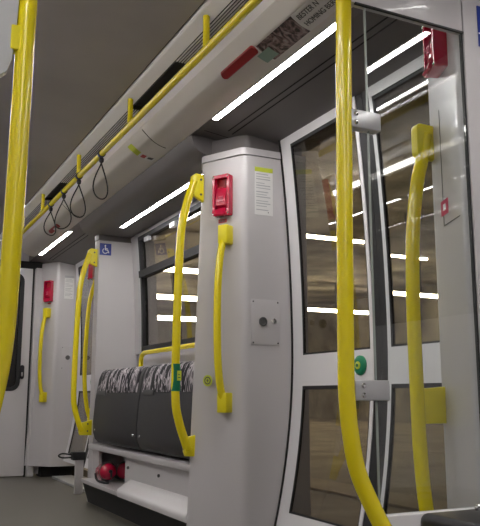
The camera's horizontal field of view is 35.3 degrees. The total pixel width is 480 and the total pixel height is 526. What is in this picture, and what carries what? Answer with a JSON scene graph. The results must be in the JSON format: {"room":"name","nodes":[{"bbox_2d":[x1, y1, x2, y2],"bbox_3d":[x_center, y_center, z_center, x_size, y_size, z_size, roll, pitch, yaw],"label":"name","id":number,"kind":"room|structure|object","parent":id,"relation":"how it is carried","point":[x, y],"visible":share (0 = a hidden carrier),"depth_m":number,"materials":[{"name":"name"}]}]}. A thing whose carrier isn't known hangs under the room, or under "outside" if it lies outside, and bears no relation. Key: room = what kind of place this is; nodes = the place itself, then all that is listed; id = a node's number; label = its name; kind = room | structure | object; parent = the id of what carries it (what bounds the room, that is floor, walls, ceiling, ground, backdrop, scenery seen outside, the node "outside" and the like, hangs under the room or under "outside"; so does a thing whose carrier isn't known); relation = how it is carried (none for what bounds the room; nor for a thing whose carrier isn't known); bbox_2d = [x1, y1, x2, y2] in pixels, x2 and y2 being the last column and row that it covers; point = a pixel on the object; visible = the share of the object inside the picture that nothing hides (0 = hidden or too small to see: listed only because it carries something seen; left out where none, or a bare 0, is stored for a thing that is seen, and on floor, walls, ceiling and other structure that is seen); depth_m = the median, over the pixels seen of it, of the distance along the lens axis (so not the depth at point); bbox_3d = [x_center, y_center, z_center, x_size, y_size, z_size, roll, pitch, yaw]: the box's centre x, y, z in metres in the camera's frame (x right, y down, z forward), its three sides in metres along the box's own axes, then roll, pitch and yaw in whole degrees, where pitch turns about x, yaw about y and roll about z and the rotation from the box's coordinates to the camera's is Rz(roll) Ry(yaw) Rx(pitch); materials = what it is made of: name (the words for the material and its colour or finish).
{"room":"train carriage","nodes":[
{"label":"train carriage","id":0,"kind":"room"},
{"bbox_2d":[0,240,37,473],"bbox_3d":[-2.719,0.807,6.832,2.460,2.240,0.120,5,-11,-26],"label":"wall","id":1,"kind":"structure","parent":0,"point":[24,257],"depth_m":7.23,"materials":[{"name":"grey plastic"}]},
{"bbox_2d":[0,268,32,476],"bbox_3d":[-2.417,0.967,6.900,0.945,1.930,0.059,5,-11,-26],"label":"door","id":2,"kind":"structure","parent":1,"relation":"in","point":[14,406],"depth_m":7.02,"materials":[{"name":"white metal"}]},
{"bbox_2d":[23,269,34,476],"bbox_3d":[-1.992,1.011,7.121,0.017,1.940,0.035,5,-11,-26],"label":"trim","id":3,"kind":"structure","parent":1,"relation":"attached to","point":[33,269],"depth_m":7.11,"materials":[{"name":"black"}]},
{"bbox_2d":[21,261,44,268],"bbox_3d":[-2.084,0.017,7.227,0.420,0.065,0.055,5,-11,-26],"label":"trim","id":4,"kind":"structure","parent":1,"relation":"attached to","point":[24,264],"depth_m":7.24,"materials":[{"name":"black plastic"}]},
{"bbox_2d":[24,197,52,226],"bbox_3d":[-1.753,-0.378,6.298,0.076,0.050,1.450,5,-11,-26],"label":"air vent","id":5,"kind":"object","parent":1,"relation":"attached to","point":[37,209],"visible":0.37,"depth_m":6.03,"materials":[{"name":"black metal"}]},
{"bbox_2d":[36,466,74,476],"bbox_3d":[-1.721,1.936,7.070,0.330,0.100,0.200,5,-11,-26],"label":"baseboard","id":6,"kind":"structure","parent":1,"relation":"attached to","point":[59,470],"depth_m":6.97,"materials":[{"name":"black"}]},
{"bbox_2d":[45,181,68,198],"bbox_3d":[-1.312,-0.532,5.426,0.076,0.050,0.530,5,-11,-26],"label":"air slot","id":7,"kind":"object","parent":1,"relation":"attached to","point":[57,189],"visible":0.29,"depth_m":5.44,"materials":[{"name":"black"}]},
{"bbox_2d":[61,105,142,182],"bbox_3d":[-0.859,-0.689,4.531,0.076,0.050,1.500,5,-11,-26],"label":"air vent","id":8,"kind":"object","parent":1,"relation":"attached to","point":[122,121],"visible":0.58,"depth_m":4.37,"materials":[{"name":"black metal"}]},
{"bbox_2d":[0,0,231,240],"bbox_3d":[-0.189,-0.969,3.053,0.066,0.072,9.850,5,-11,-26],"label":"trim","id":9,"kind":"structure","parent":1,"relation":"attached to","point":[193,27],"depth_m":3.62,"materials":[{"name":"white plastic"}]},
{"bbox_2d":[210,0,248,38],"bbox_3d":[-0.069,-0.971,2.932,0.055,0.050,0.337,5,-11,-26],"label":"grille","id":10,"kind":"object","parent":9,"relation":"attached to","point":[230,10],"depth_m":2.91,"materials":[{"name":"black metal"}]},
{"bbox_2d":[23,0,262,233],"bbox_3d":[-0.376,-0.799,3.411,0.033,0.156,7.500,5,-11,-26],"label":"rail","id":11,"kind":"object","parent":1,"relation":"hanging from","point":[209,44],"visible":0.85,"depth_m":3.32,"materials":[{"name":"yellow metal"}]},
{"bbox_2d":[43,201,55,235],"bbox_3d":[-1.317,-0.310,5.242,0.039,0.247,0.130,-8,-13,39],"label":"strap hanger","id":12,"kind":"object","parent":11,"relation":"hanging from","point":[50,207],"visible":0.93,"depth_m":5.24,"materials":[{"name":"black rubber"}]},
{"bbox_2d":[54,187,71,228],"bbox_3d":[-1.147,-0.354,4.905,0.047,0.277,0.156,8,-13,-39],"label":"strap hanger","id":13,"kind":"object","parent":11,"relation":"hanging from","point":[62,193],"visible":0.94,"depth_m":4.91,"materials":[{"name":"black rubber"}]},
{"bbox_2d":[70,172,85,217],"bbox_3d":[-0.978,-0.411,4.569,0.124,0.282,0.034,8,-13,-40],"label":"strap hanger","id":14,"kind":"object","parent":11,"relation":"hanging from","point":[76,177],"visible":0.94,"depth_m":4.57,"materials":[{"name":"black rubber"}]},
{"bbox_2d":[92,150,107,199],"bbox_3d":[-0.764,-0.485,4.146,0.036,0.282,0.123,-10,-14,44],"label":"strap hanger","id":15,"kind":"object","parent":11,"relation":"hanging from","point":[101,159],"visible":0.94,"depth_m":4.15,"materials":[{"name":"black rubber"}]},
{"bbox_2d":[133,60,186,106],"bbox_3d":[-0.386,-0.854,3.597,0.076,0.050,0.620,5,-11,-26],"label":"air slot","id":16,"kind":"object","parent":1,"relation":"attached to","point":[173,69],"visible":0.33,"depth_m":3.58,"materials":[{"name":"black"}]},
{"bbox_2d":[176,31,202,63],"bbox_3d":[-0.195,-0.927,3.180,0.053,0.050,0.307,5,-11,-26],"label":"air vent","id":17,"kind":"object","parent":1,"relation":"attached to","point":[197,44],"depth_m":3.20,"materials":[{"name":"black metal"}]},
{"bbox_2d":[24,262,88,466],"bbox_3d":[-1.741,0.944,7.158,0.483,1.885,0.335,5,-11,-26],"label":"wall","id":18,"kind":"structure","parent":0,"point":[51,424],"depth_m":7.00,"materials":[{"name":"white plastic"}]},
{"bbox_2d":[25,268,42,476],"bbox_3d":[-1.941,1.010,7.116,0.068,1.940,0.090,5,-11,-26],"label":"trim","id":19,"kind":"structure","parent":18,"relation":"attached to","point":[29,470],"depth_m":7.11,"materials":[{"name":"grey metal"}]},
{"bbox_2d":[38,308,50,401],"bbox_3d":[-1.826,0.850,7.010,0.054,0.868,0.096,-7,-12,33],"label":"handle","id":20,"kind":"object","parent":18,"relation":"attached to","point":[46,311],"visible":1,"depth_m":6.97,"materials":[{"name":"yellow metal"}]},
{"bbox_2d":[43,280,53,301],"bbox_3d":[-1.815,0.269,7.135,0.096,0.204,0.046,-7,-12,33],"label":"box","id":21,"kind":"object","parent":18,"relation":"attached to","point":[48,285],"visible":1,"depth_m":7.12,"materials":[{"name":"red plastic"}]},
{"bbox_2d":[49,224,59,232],"bbox_3d":[-1.466,-0.267,5.965,0.035,0.028,0.300,5,-11,-26],"label":"marker","id":22,"kind":"object","parent":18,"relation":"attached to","point":[52,229],"visible":0.88,"depth_m":5.96,"materials":[{"name":"red plastic"}]},
{"bbox_2d":[61,346,72,368],"bbox_3d":[-1.594,0.886,7.046,0.150,0.210,0.011,5,-11,-26],"label":"switch panel","id":23,"kind":"object","parent":18,"relation":"attached to","point":[66,352],"visible":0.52,"depth_m":7.04,"materials":[{"name":"grey metal"}]},
{"bbox_2d":[64,275,73,298],"bbox_3d":[-1.618,0.230,7.154,0.090,0.220,0.002,5,-11,-26],"label":"notice","id":24,"kind":"object","parent":18,"relation":"attached to","point":[69,280],"visible":1,"depth_m":7.15,"materials":[{"name":"white paper"}]},
{"bbox_2d":[128,144,154,161],"bbox_3d":[-0.541,-0.606,4.143,0.146,0.074,0.064,3,-10,-17],"label":"warning label","id":25,"kind":"object","parent":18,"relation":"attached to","point":[131,147],"visible":1,"depth_m":4.14,"materials":[{"name":"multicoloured paper"}]},
{"bbox_2d":[128,144,140,155],"bbox_3d":[-0.579,-0.620,4.133,0.056,0.046,0.074,5,-11,-26],"label":"print","id":26,"kind":"object","parent":25,"relation":"attached to","point":[131,147],"depth_m":4.13,"materials":[{"name":"yellow paper"}]},
{"bbox_2d":[221,46,257,78],"bbox_3d":[-0.005,-0.801,3.031,0.033,0.027,0.300,5,-11,-26],"label":"marker","id":27,"kind":"object","parent":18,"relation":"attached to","point":[250,52],"visible":1,"depth_m":3.02,"materials":[{"name":"red plastic"}]},
{"bbox_2d":[0,474,139,525],"bbox_3d":[-0.589,1.201,2.468,2.540,0.050,9.850,5,-11,-26],"label":"floor","id":28,"kind":"structure","parent":0,"point":[35,500],"depth_m":5.07,"materials":[{"name":"plastic"}]},
{"bbox_2d":[0,0,20,77],"bbox_3d":[-0.783,-0.058,1.316,0.745,1.970,0.028,5,-11,-26],"label":"glass screen","id":29,"kind":"object","parent":28,"relation":"on","point":[9,29],"visible":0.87,"depth_m":1.53,"materials":[{"name":"clear glass"}]},
{"bbox_2d":[0,0,37,411],"bbox_3d":[-0.501,-0.116,1.469,0.175,2.201,0.039,5,-11,-26],"label":"pole","id":30,"kind":"object","parent":28,"relation":"on","point":[16,176],"visible":0.99,"depth_m":1.49,"materials":[{"name":"yellow metal"}]},
{"bbox_2d":[336,0,391,525],"bbox_3d":[0.333,0.020,1.844,0.208,2.060,0.062,1,-10,-6],"label":"pole","id":31,"kind":"object","parent":28,"relation":"on","point":[365,491],"visible":1,"depth_m":1.81,"materials":[{"name":"yellow metal"}]},
{"bbox_2d":[351,0,479,525],"bbox_3d":[0.445,0.033,1.918,0.402,2.000,0.036,5,-11,-26],"label":"glass screen","id":32,"kind":"object","parent":28,"relation":"on","point":[441,15],"visible":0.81,"depth_m":1.98,"materials":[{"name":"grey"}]},
{"bbox_2d":[421,504,479,525],"bbox_3d":[0.654,0.788,1.665,0.445,0.486,0.264,5,-11,-26],"label":"case","id":33,"kind":"object","parent":28,"relation":"on","point":[470,517],"visible":1,"depth_m":1.66,"materials":[{"name":"black"}]},
{"bbox_2d":[84,449,88,468],"bbox_3d":[-1.103,0.752,6.167,0.140,1.818,0.620,5,-11,-26],"label":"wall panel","id":34,"kind":"structure","parent":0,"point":[86,459],"depth_m":6.21,"materials":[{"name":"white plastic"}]},
{"bbox_2d":[0,0,204,232],"bbox_3d":[-0.589,-1.019,2.860,0.810,0.060,9.850,5,-11,-26],"label":"ceiling","id":35,"kind":"structure","parent":0,"point":[88,53],"depth_m":3.46,"materials":[{"name":"metal"}]},
{"bbox_2d":[87,240,137,500],"bbox_3d":[-0.939,0.789,5.648,0.398,1.865,0.320,5,-11,-26],"label":"wall","id":36,"kind":"structure","parent":0,"point":[113,334],"depth_m":5.55,"materials":[{"name":"white plastic"}]},
{"bbox_2d":[52,475,84,491],"bbox_3d":[-1.313,1.831,6.245,0.180,0.020,1.350,5,-11,-26],"label":"trim","id":37,"kind":"structure","parent":36,"relation":"attached to","point":[66,479],"depth_m":6.52,"materials":[{"name":"silver metal"}]},
{"bbox_2d":[58,451,85,493],"bbox_3d":[-1.283,1.591,5.719,0.206,0.310,0.080,5,-11,-26],"label":"support bracket","id":38,"kind":"object","parent":36,"relation":"in","point":[79,457],"depth_m":5.72,"materials":[{"name":"grey metal"}]},
{"bbox_2d":[71,248,97,434],"bbox_3d":[-1.127,0.555,5.458,0.166,1.350,0.039,5,-11,-26],"label":"handle","id":39,"kind":"object","parent":36,"relation":"attached to","point":[84,428],"visible":1,"depth_m":5.41,"materials":[{"name":"yellow paint"}]},
{"bbox_2d":[82,280,93,420],"bbox_3d":[-1.119,0.646,5.673,0.121,1.055,0.032,5,-11,-26],"label":"handle","id":40,"kind":"object","parent":36,"relation":"attached to","point":[88,308],"visible":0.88,"depth_m":5.63,"materials":[{"name":"yellow paint"}]},
{"bbox_2d":[87,264,94,279],"bbox_3d":[-1.129,0.027,5.732,0.046,0.204,0.096,0,-10,1],"label":"box","id":41,"kind":"object","parent":36,"relation":"attached to","point":[91,269],"visible":0.54,"depth_m":5.68,"materials":[{"name":"red plastic"}]},
{"bbox_2d":[100,243,110,255],"bbox_3d":[-0.996,-0.101,5.592,0.088,0.088,0.002,5,-11,-26],"label":"sign","id":42,"kind":"object","parent":36,"relation":"attached to","point":[105,249],"visible":1,"depth_m":5.59,"materials":[{"name":"blue plastic"}]},
{"bbox_2d":[95,234,131,242],"bbox_3d":[-0.941,-0.190,5.817,0.403,0.117,0.325,5,-11,-26],"label":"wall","id":43,"kind":"structure","parent":0,"point":[100,236],"depth_m":5.63,"materials":[{"name":"grey plastic"}]},
{"bbox_2d":[50,233,85,258],"bbox_3d":[-1.500,-0.141,6.510,0.006,0.012,1.330,5,-11,-26],"label":"trim","id":44,"kind":"structure","parent":43,"relation":"attached to","point":[85,233],"depth_m":6.47,"materials":[{"name":"black"}]},
{"bbox_2d":[79,134,215,237],"bbox_3d":[-0.484,-0.398,4.783,0.526,0.104,2.140,5,-11,-26],"label":"ceiling","id":45,"kind":"structure","parent":0,"point":[176,168],"depth_m":4.57,"materials":[{"name":"grey plastic"}]},
{"bbox_2d":[120,173,201,227],"bbox_3d":[-0.471,-0.380,4.616,0.037,0.007,1.646,5,-11,-26],"label":"recessed light","id":46,"kind":"object","parent":45,"relation":"in","point":[185,186],"visible":0.52,"depth_m":4.70,"materials":[{"name":"glowing white light diffuser plastic"}]},
{"bbox_2d":[121,183,188,227],"bbox_3d":[-0.471,-0.380,4.616,0.031,0.004,1.640,5,-11,-26],"label":"diffuser","id":47,"kind":"object","parent":46,"relation":"attached to","point":[185,186],"depth_m":4.70,"materials":[{"name":"white plastic"}]},
{"bbox_2d":[131,200,200,366],"bbox_3d":[-0.331,0.606,4.706,0.204,1.900,1.940,5,-11,-26],"label":"wall","id":48,"kind":"structure","parent":0,"point":[186,355],"depth_m":5.50,"materials":[{"name":"grey plastic"}]},
{"bbox_2d":[83,483,186,525],"bbox_3d":[-0.489,1.464,4.501,0.395,0.139,1.975,5,-11,-26],"label":"baseboard","id":49,"kind":"structure","parent":48,"relation":"attached to","point":[140,515],"depth_m":4.46,"materials":[{"name":"black rubber"}]},
{"bbox_2d":[81,443,189,522],"bbox_3d":[-0.540,1.257,4.486,0.332,0.260,1.930,5,-11,-26],"label":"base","id":50,"kind":"object","parent":49,"relation":"on","point":[157,482],"visible":0.66,"depth_m":4.21,"materials":[{"name":"white paint"}]},
{"bbox_2d":[94,473,108,483],"bbox_3d":[-0.919,1.419,4.974,0.032,0.058,0.185,8,-13,-38],"label":"hose","id":51,"kind":"object","parent":50,"relation":"on","point":[95,474],"visible":1,"depth_m":4.96,"materials":[{"name":"black rubber"}]},
{"bbox_2d":[95,462,115,480],"bbox_3d":[-0.892,1.396,5.055,0.121,0.129,0.212,5,-11,-26],"label":"fire extinguisher","id":52,"kind":"object","parent":50,"relation":"in","point":[107,470],"visible":0.99,"depth_m":5.00,"materials":[{"name":"red metal"}]},
{"bbox_2d":[114,461,124,479],"bbox_3d":[-0.786,1.405,5.107,0.121,0.129,0.212,5,-11,-26],"label":"fire extinguisher","id":53,"kind":"object","parent":50,"relation":"in","point":[120,467],"visible":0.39,"depth_m":5.05,"materials":[{"name":"red metal"}]},
{"bbox_2d":[93,366,147,449],"bbox_3d":[-0.749,0.930,4.874,0.155,0.496,0.920,5,-11,-26],"label":"seat","id":54,"kind":"object","parent":50,"relation":"on","point":[115,418],"visible":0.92,"depth_m":4.77,"materials":[{"name":"grey"}]},
{"bbox_2d":[137,361,193,458],"bbox_3d":[-0.343,0.788,4.072,0.155,0.496,0.870,5,-11,-26],"label":"seat","id":55,"kind":"object","parent":50,"relation":"on","point":[156,428],"visible":0.51,"depth_m":4.09,"materials":[{"name":"grey fabric"}]},
{"bbox_2d":[135,234,142,353],"bbox_3d":[-0.737,0.223,5.504,0.068,0.870,0.050,5,-11,-26],"label":"trim","id":56,"kind":"structure","parent":48,"relation":"attached to","point":[136,235],"depth_m":5.51,"materials":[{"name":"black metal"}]},
{"bbox_2d":[138,202,200,366],"bbox_3d":[-0.332,0.170,4.697,0.120,0.995,1.751,5,-11,-26],"label":"window","id":57,"kind":"structure","parent":48,"relation":"in","point":[145,272],"depth_m":5.20,"materials":[{"name":"black metal"}]},
{"bbox_2d":[144,221,177,241],"bbox_3d":[-0.359,-0.176,4.791,0.056,0.230,1.612,5,-11,-26],"label":"vent","id":58,"kind":"object","parent":57,"relation":"attached to","point":[166,225],"depth_m":5.16,"materials":[{"name":"glass"}]},
{"bbox_2d":[29,7,427,265],"bbox_3d":[0.316,-0.816,3.281,0.578,0.295,9.850,5,-11,-26],"label":"ceiling","id":59,"kind":"structure","parent":0,"point":[400,43],"depth_m":3.14,"materials":[{"name":"grey plastic"}]},
{"bbox_2d":[39,231,71,254],"bbox_3d":[-1.579,-0.164,6.417,0.037,0.007,1.116,5,-11,-26],"label":"recessed light","id":60,"kind":"object","parent":59,"relation":"in","point":[67,233],"visible":1,"depth_m":6.36,"materials":[{"name":"white plastic"}]},
{"bbox_2d":[63,259,90,464],"bbox_3d":[-1.391,0.853,6.737,0.140,1.818,0.668,5,-11,-26],"label":"door","id":61,"kind":"structure","parent":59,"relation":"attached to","point":[79,265],"depth_m":6.91,"materials":[{"name":"white metal"}]},
{"bbox_2d":[212,20,335,119],"bbox_3d":[0.123,-0.756,3.054,0.037,0.007,1.086,5,-11,-26],"label":"recessed light","id":62,"kind":"object","parent":59,"relation":"in","point":[331,28],"visible":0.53,"depth_m":2.99,"materials":[{"name":"glowing white light diffuser plastic"}]},
{"bbox_2d":[186,155,310,525],"bbox_3d":[0.016,0.383,3.630,0.523,1.765,0.335,5,-11,-26],"label":"wall","id":63,"kind":"structure","parent":0,"point":[236,468],"depth_m":3.49,"materials":[{"name":"white plastic"}]},
{"bbox_2d":[171,173,203,456],"bbox_3d":[-0.249,0.224,3.575,0.151,1.350,0.046,5,-11,-26],"label":"handle","id":64,"kind":"object","parent":63,"relation":"attached to","point":[195,189],"visible":1,"depth_m":3.54,"materials":[{"name":"yellow paint"}]},
{"bbox_2d":[203,375,211,385],"bbox_3d":[-0.150,0.543,3.488,0.052,0.052,0.002,-7,-12,33],"label":"round sticker","id":65,"kind":"object","parent":63,"relation":"attached to","point":[207,380],"visible":1,"depth_m":3.49,"materials":[{"name":"yellow plastic"}]},
{"bbox_2d":[212,173,232,217],"bbox_3d":[-0.087,-0.321,3.611,0.096,0.204,0.046,-7,-12,33],"label":"box","id":66,"kind":"object","parent":63,"relation":"attached to","point":[222,185],"visible":1,"depth_m":3.60,"materials":[{"name":"red plastic"}]},
{"bbox_2d":[218,219,226,222],"bbox_3d":[-0.084,-0.201,3.614,0.048,0.019,0.002,-6,-12,33],"label":"sticker","id":67,"kind":"object","parent":63,"relation":"attached to","point":[220,220],"visible":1,"depth_m":3.61,"materials":[{"name":"red paper"}]},
{"bbox_2d":[213,224,232,412],"bbox_3d":[-0.080,0.248,3.476,0.054,0.868,0.096,-7,-12,33],"label":"handle","id":68,"kind":"object","parent":63,"relation":"attached to","point":[225,232],"visible":1,"depth_m":3.44,"materials":[{"name":"yellow paint"}]},
{"bbox_2d":[255,166,272,215],"bbox_3d":[0.114,-0.343,3.616,0.098,0.235,0.002,5,-11,-26],"label":"notice","id":69,"kind":"object","parent":63,"relation":"attached to","point":[263,176],"visible":1,"depth_m":3.62,"materials":[{"name":"white paper"}]},
{"bbox_2d":[251,299,279,344],"bbox_3d":[0.120,0.275,3.506,0.150,0.210,0.011,5,-11,-26],"label":"switch panel","id":70,"kind":"object","parent":63,"relation":"attached to","point":[265,314],"visible":1,"depth_m":3.51,"materials":[{"name":"grey metal"}]},
{"bbox_2d":[259,317,266,325],"bbox_3d":[0.108,0.271,3.499,0.042,0.042,0.006,5,-11,-26],"label":"socket","id":71,"kind":"object","parent":70,"relation":"attached to","point":[262,320],"depth_m":3.50,"materials":[{"name":"grey metal"}]},
{"bbox_2d":[274,141,292,525],"bbox_3d":[0.488,0.263,2.955,0.190,1.968,1.315,5,-11,-26],"label":"trim","id":72,"kind":"structure","parent":63,"relation":"attached to","point":[281,160],"depth_m":3.55,"materials":[{"name":"black"}]},
{"bbox_2d":[276,93,381,525],"bbox_3d":[0.370,0.239,3.255,0.140,1.818,0.668,5,-11,-26],"label":"door","id":73,"kind":"structure","parent":63,"relation":"in","point":[313,370],"depth_m":3.33,"materials":[{"name":"white metal"}]},
{"bbox_2d":[202,135,305,169],"bbox_3d":[0.046,-0.544,3.806,0.458,0.117,0.341,5,-11,-26],"label":"wall","id":74,"kind":"structure","parent":0,"point":[222,145],"depth_m":3.69,"materials":[{"name":"grey plastic"}]},
{"bbox_2d":[22,0,351,255],"bbox_3d":[0.106,-0.912,2.881,0.170,0.244,9.300,5,-11,-26],"label":"ceiling panel","id":75,"kind":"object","parent":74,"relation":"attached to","point":[203,92],"depth_m":3.57,"materials":[{"name":"white plastic"}]},
{"bbox_2d":[228,17,387,130],"bbox_3d":[0.306,-0.770,2.940,0.006,0.012,1.630,5,-11,-26],"label":"trim","id":76,"kind":"structure","parent":74,"relation":"attached to","point":[386,17],"depth_m":3.04,"materials":[{"name":"black"}]},
{"bbox_2d":[233,19,397,133],"bbox_3d":[0.331,-0.762,2.962,0.006,0.012,1.650,5,-11,-26],"label":"trim","id":77,"kind":"structure","parent":74,"relation":"attached to","point":[395,19],"depth_m":3.03,"materials":[{"name":"black"}]},
{"bbox_2d":[255,0,335,62],"bbox_3d":[0.262,-0.865,2.582,0.085,0.040,0.810,5,-11,-26],"label":"poster","id":78,"kind":"object","parent":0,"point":[311,13],"visible":0.99,"depth_m":2.70,"materials":[{"name":"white paper"}]},
{"bbox_2d":[256,16,309,59],"bbox_3d":[0.156,-0.828,2.789,0.083,0.038,0.260,5,-11,-26],"label":"picture","id":79,"kind":"object","parent":78,"relation":"attached to","point":[289,32],"depth_m":2.78},
{"bbox_2d":[428,33,479,508],"bbox_3d":[0.767,0.125,2.223,0.455,1.985,0.266,5,-11,-26],"label":"wall","id":80,"kind":"structure","parent":0,"point":[452,240],"depth_m":2.13,"materials":[{"name":"white plastic"}]},
{"bbox_2d":[362,55,441,525],"bbox_3d":[0.659,0.139,2.686,0.140,1.818,0.620,5,-11,-26],"label":"door","id":81,"kind":"structure","parent":80,"relation":"in","point":[395,369],"depth_m":2.90,"materials":[{"name":"white metal"}]},
{"bbox_2d":[405,124,446,510],"bbox_3d":[0.555,0.178,2.223,0.150,1.226,0.040,5,-11,-26],"label":"handle","id":82,"kind":"object","parent":80,"relation":"attached to","point":[427,405],"visible":0.91,"depth_m":2.18,"materials":[{"name":"yellow paint"}]},
{"bbox_2d":[421,26,447,77],"bbox_3d":[0.576,-0.651,2.262,0.055,0.175,0.096,1,-10,-4],"label":"box","id":83,"kind":"object","parent":80,"relation":"attached to","point":[435,57],"visible":0.78,"depth_m":2.22,"materials":[{"name":"red plastic"}]},
{"bbox_2d":[441,197,448,216],"bbox_3d":[0.600,-0.163,2.214,0.002,0.045,0.060,1,-10,-4],"label":"sticker","id":84,"kind":"object","parent":80,"relation":"attached to","point":[444,204],"visible":1,"depth_m":2.21,"materials":[{"name":"red"}]},
{"bbox_2d":[438,110,459,225],"bbox_3d":[0.604,-0.296,2.183,0.001,0.360,0.133,1,-10,-4],"label":"joint","id":85,"kind":"object","parent":80,"relation":"attached to","point":[438,110],"visible":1,"depth_m":2.25,"materials":[{"name":"grey"}]},
{"bbox_2d":[461,0,479,347],"bbox_3d":[0.829,0.103,2.100,0.455,1.985,0.015,5,-11,-26],"label":"wall panel","id":86,"kind":"object","parent":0,"point":[471,49],"visible":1,"depth_m":2.09,"materials":[{"name":"white plastic"}]},
{"bbox_2d":[476,6,479,46],"bbox_3d":[0.719,-0.672,2.170,0.095,0.125,0.002,5,-11,-26],"label":"sign","id":87,"kind":"object","parent":86,"relation":"attached to","point":[477,7],"visible":1,"depth_m":2.15,"materials":[{"name":"blue"}]},
{"label":"outside","id":88,"kind":"structure","parent":0,"visible":0},
{"bbox_2d":[308,284,443,424],"bbox_3d":[7.781,1.722,15.943,0.200,4.400,32.300,5,-11,-26],"label":"wall","id":89,"kind":"structure","parent":88,"point":[322,326],"depth_m":23.69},
{"bbox_2d":[354,309,368,314],"bbox_3d":[3.327,1.355,20.844,0.468,0.124,0.090,5,-11,-26],"label":"lamp","id":90,"kind":"object","parent":89,"relation":"hanging from","point":[356,311],"depth_m":20.80,"materials":[{"name":"white plastic"}]},
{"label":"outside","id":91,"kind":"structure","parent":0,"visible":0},
{"bbox_2d":[84,309,195,417],"bbox_3d":[-4.346,3.630,26.772,12.100,4.400,0.200,5,-11,-26],"label":"wall","id":92,"kind":"structure","parent":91,"point":[188,328],"depth_m":27.66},
{"bbox_2d":[157,311,172,320],"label":"lamp","id":93,"kind":"object","parent":92,"relation":"hanging from","point":[170,317],"depth_m":22.25,"materials":[{"name":"white plastic"}]},
{"bbox_2d":[181,315,195,321],"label":"lamp","id":94,"kind":"object","parent":92,"relation":"hanging from","point":[183,318],"depth_m":22.58,"materials":[{"name":"white"}]},
{"bbox_2d":[83,437,446,511],"bbox_3d":[-1.662,2.688,10.995,0.400,0.020,32.300,5,-11,-26],"label":"trim","id":95,"kind":"structure","parent":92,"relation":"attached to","point":[398,500],"depth_m":5.68,"materials":[{"name":"brown"}]},
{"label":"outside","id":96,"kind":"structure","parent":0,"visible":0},
{"bbox_2d":[88,86,436,313],"bbox_3d":[2.389,-0.739,13.648,12.250,0.150,32.300,5,-11,-26],"label":"ceiling","id":97,"kind":"structure","parent":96,"point":[397,120],"depth_m":13.19,"materials":[{"name":"glass"}]},
{"bbox_2d":[157,272,173,299],"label":"lamp","id":98,"kind":"object","parent":97,"relation":"hanging from","point":[169,296],"depth_m":17.58,"materials":[{"name":"white plastic"}]},
{"bbox_2d":[165,267,174,271],"bbox_3d":[-1.289,0.124,13.734,0.174,0.085,0.090,5,-11,-26],"label":"lamp","id":99,"kind":"object","parent":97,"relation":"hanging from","point":[172,269],"depth_m":13.72,"materials":[{"name":"white"}]},
{"bbox_2d":[182,294,196,300],"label":"lamp","id":100,"kind":"object","parent":97,"relation":"hanging from","point":[185,297],"depth_m":17.81,"materials":[{"name":"white plastic"}]},
{"bbox_2d":[183,266,197,273],"bbox_3d":[-0.929,0.135,13.914,0.280,0.126,0.090,5,-11,-26],"label":"lamp","id":101,"kind":"object","parent":97,"relation":"hanging from","point":[189,269],"depth_m":13.88,"materials":[{"name":"white"}]},
{"bbox_2d":[306,232,335,240],"bbox_3d":[1.166,-0.382,10.981,0.498,0.087,0.052,5,-11,-26],"label":"lamp","id":102,"kind":"object","parent":97,"relation":"hanging from","point":[322,236],"depth_m":10.97,"materials":[{"name":"white"}]},
{"bbox_2d":[308,284,336,312],"bbox_3d":[2.204,0.939,20.349,0.906,0.773,0.090,5,-11,-26],"label":"lamp","id":103,"kind":"object","parent":97,"relation":"hanging from","point":[332,310],"depth_m":20.33,"materials":[{"name":"white"}]},
{"bbox_2d":[353,237,363,243],"bbox_3d":[1.753,-0.332,11.269,0.181,0.087,0.052,5,-11,-26],"label":"lamp","id":104,"kind":"object","parent":97,"relation":"hanging from","point":[355,239],"depth_m":11.24,"materials":[{"name":"white"}]},
{"bbox_2d":[391,252,404,257],"bbox_3d":[2.592,-0.124,12.451,0.269,0.078,0.044,5,-11,-26],"label":"lamp","id":105,"kind":"object","parent":97,"relation":"hanging from","point":[401,255],"depth_m":12.44,"materials":[{"name":"white plastic"}]},
{"bbox_2d":[393,290,405,295],"bbox_3d":[3.563,0.678,16.999,0.340,0.126,0.090,5,-11,-26],"label":"lamp","id":106,"kind":"object","parent":97,"relation":"hanging from","point":[395,292],"depth_m":16.98,"materials":[{"name":"white plastic"}]},
{"bbox_2d":[404,213,406,240],"bbox_3d":[2.761,-0.598,12.620,0.043,0.466,0.044,5,-11,-26],"label":"lamp","id":107,"kind":"object","parent":97,"relation":"hanging from","point":[405,214],"depth_m":12.64,"materials":[{"name":"white"}]},
{"bbox_2d":[420,255,427,259],"bbox_3d":[3.077,-0.085,12.690,0.151,0.072,0.044,5,-11,-26],"label":"lamp","id":108,"kind":"object","parent":97,"relation":"hanging from","point":[422,257],"depth_m":12.67,"materials":[{"name":"white plastic"}]},
{"bbox_2d":[420,263,437,297],"bbox_3d":[4.320,0.420,17.427,0.503,0.783,0.090,5,-11,-26],"label":"lamp","id":109,"kind":"object","parent":97,"relation":"hanging from","point":[422,294],"depth_m":17.33,"materials":[{"name":"white"}]},
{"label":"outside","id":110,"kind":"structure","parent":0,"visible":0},
{"bbox_2d":[83,418,446,525],"bbox_3d":[3.284,3.362,13.378,13.850,0.480,32.300,5,-11,-26],"label":"platform","id":111,"kind":"object","parent":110,"point":[327,454],"depth_m":8.27,"materials":[{"name":"brown"}]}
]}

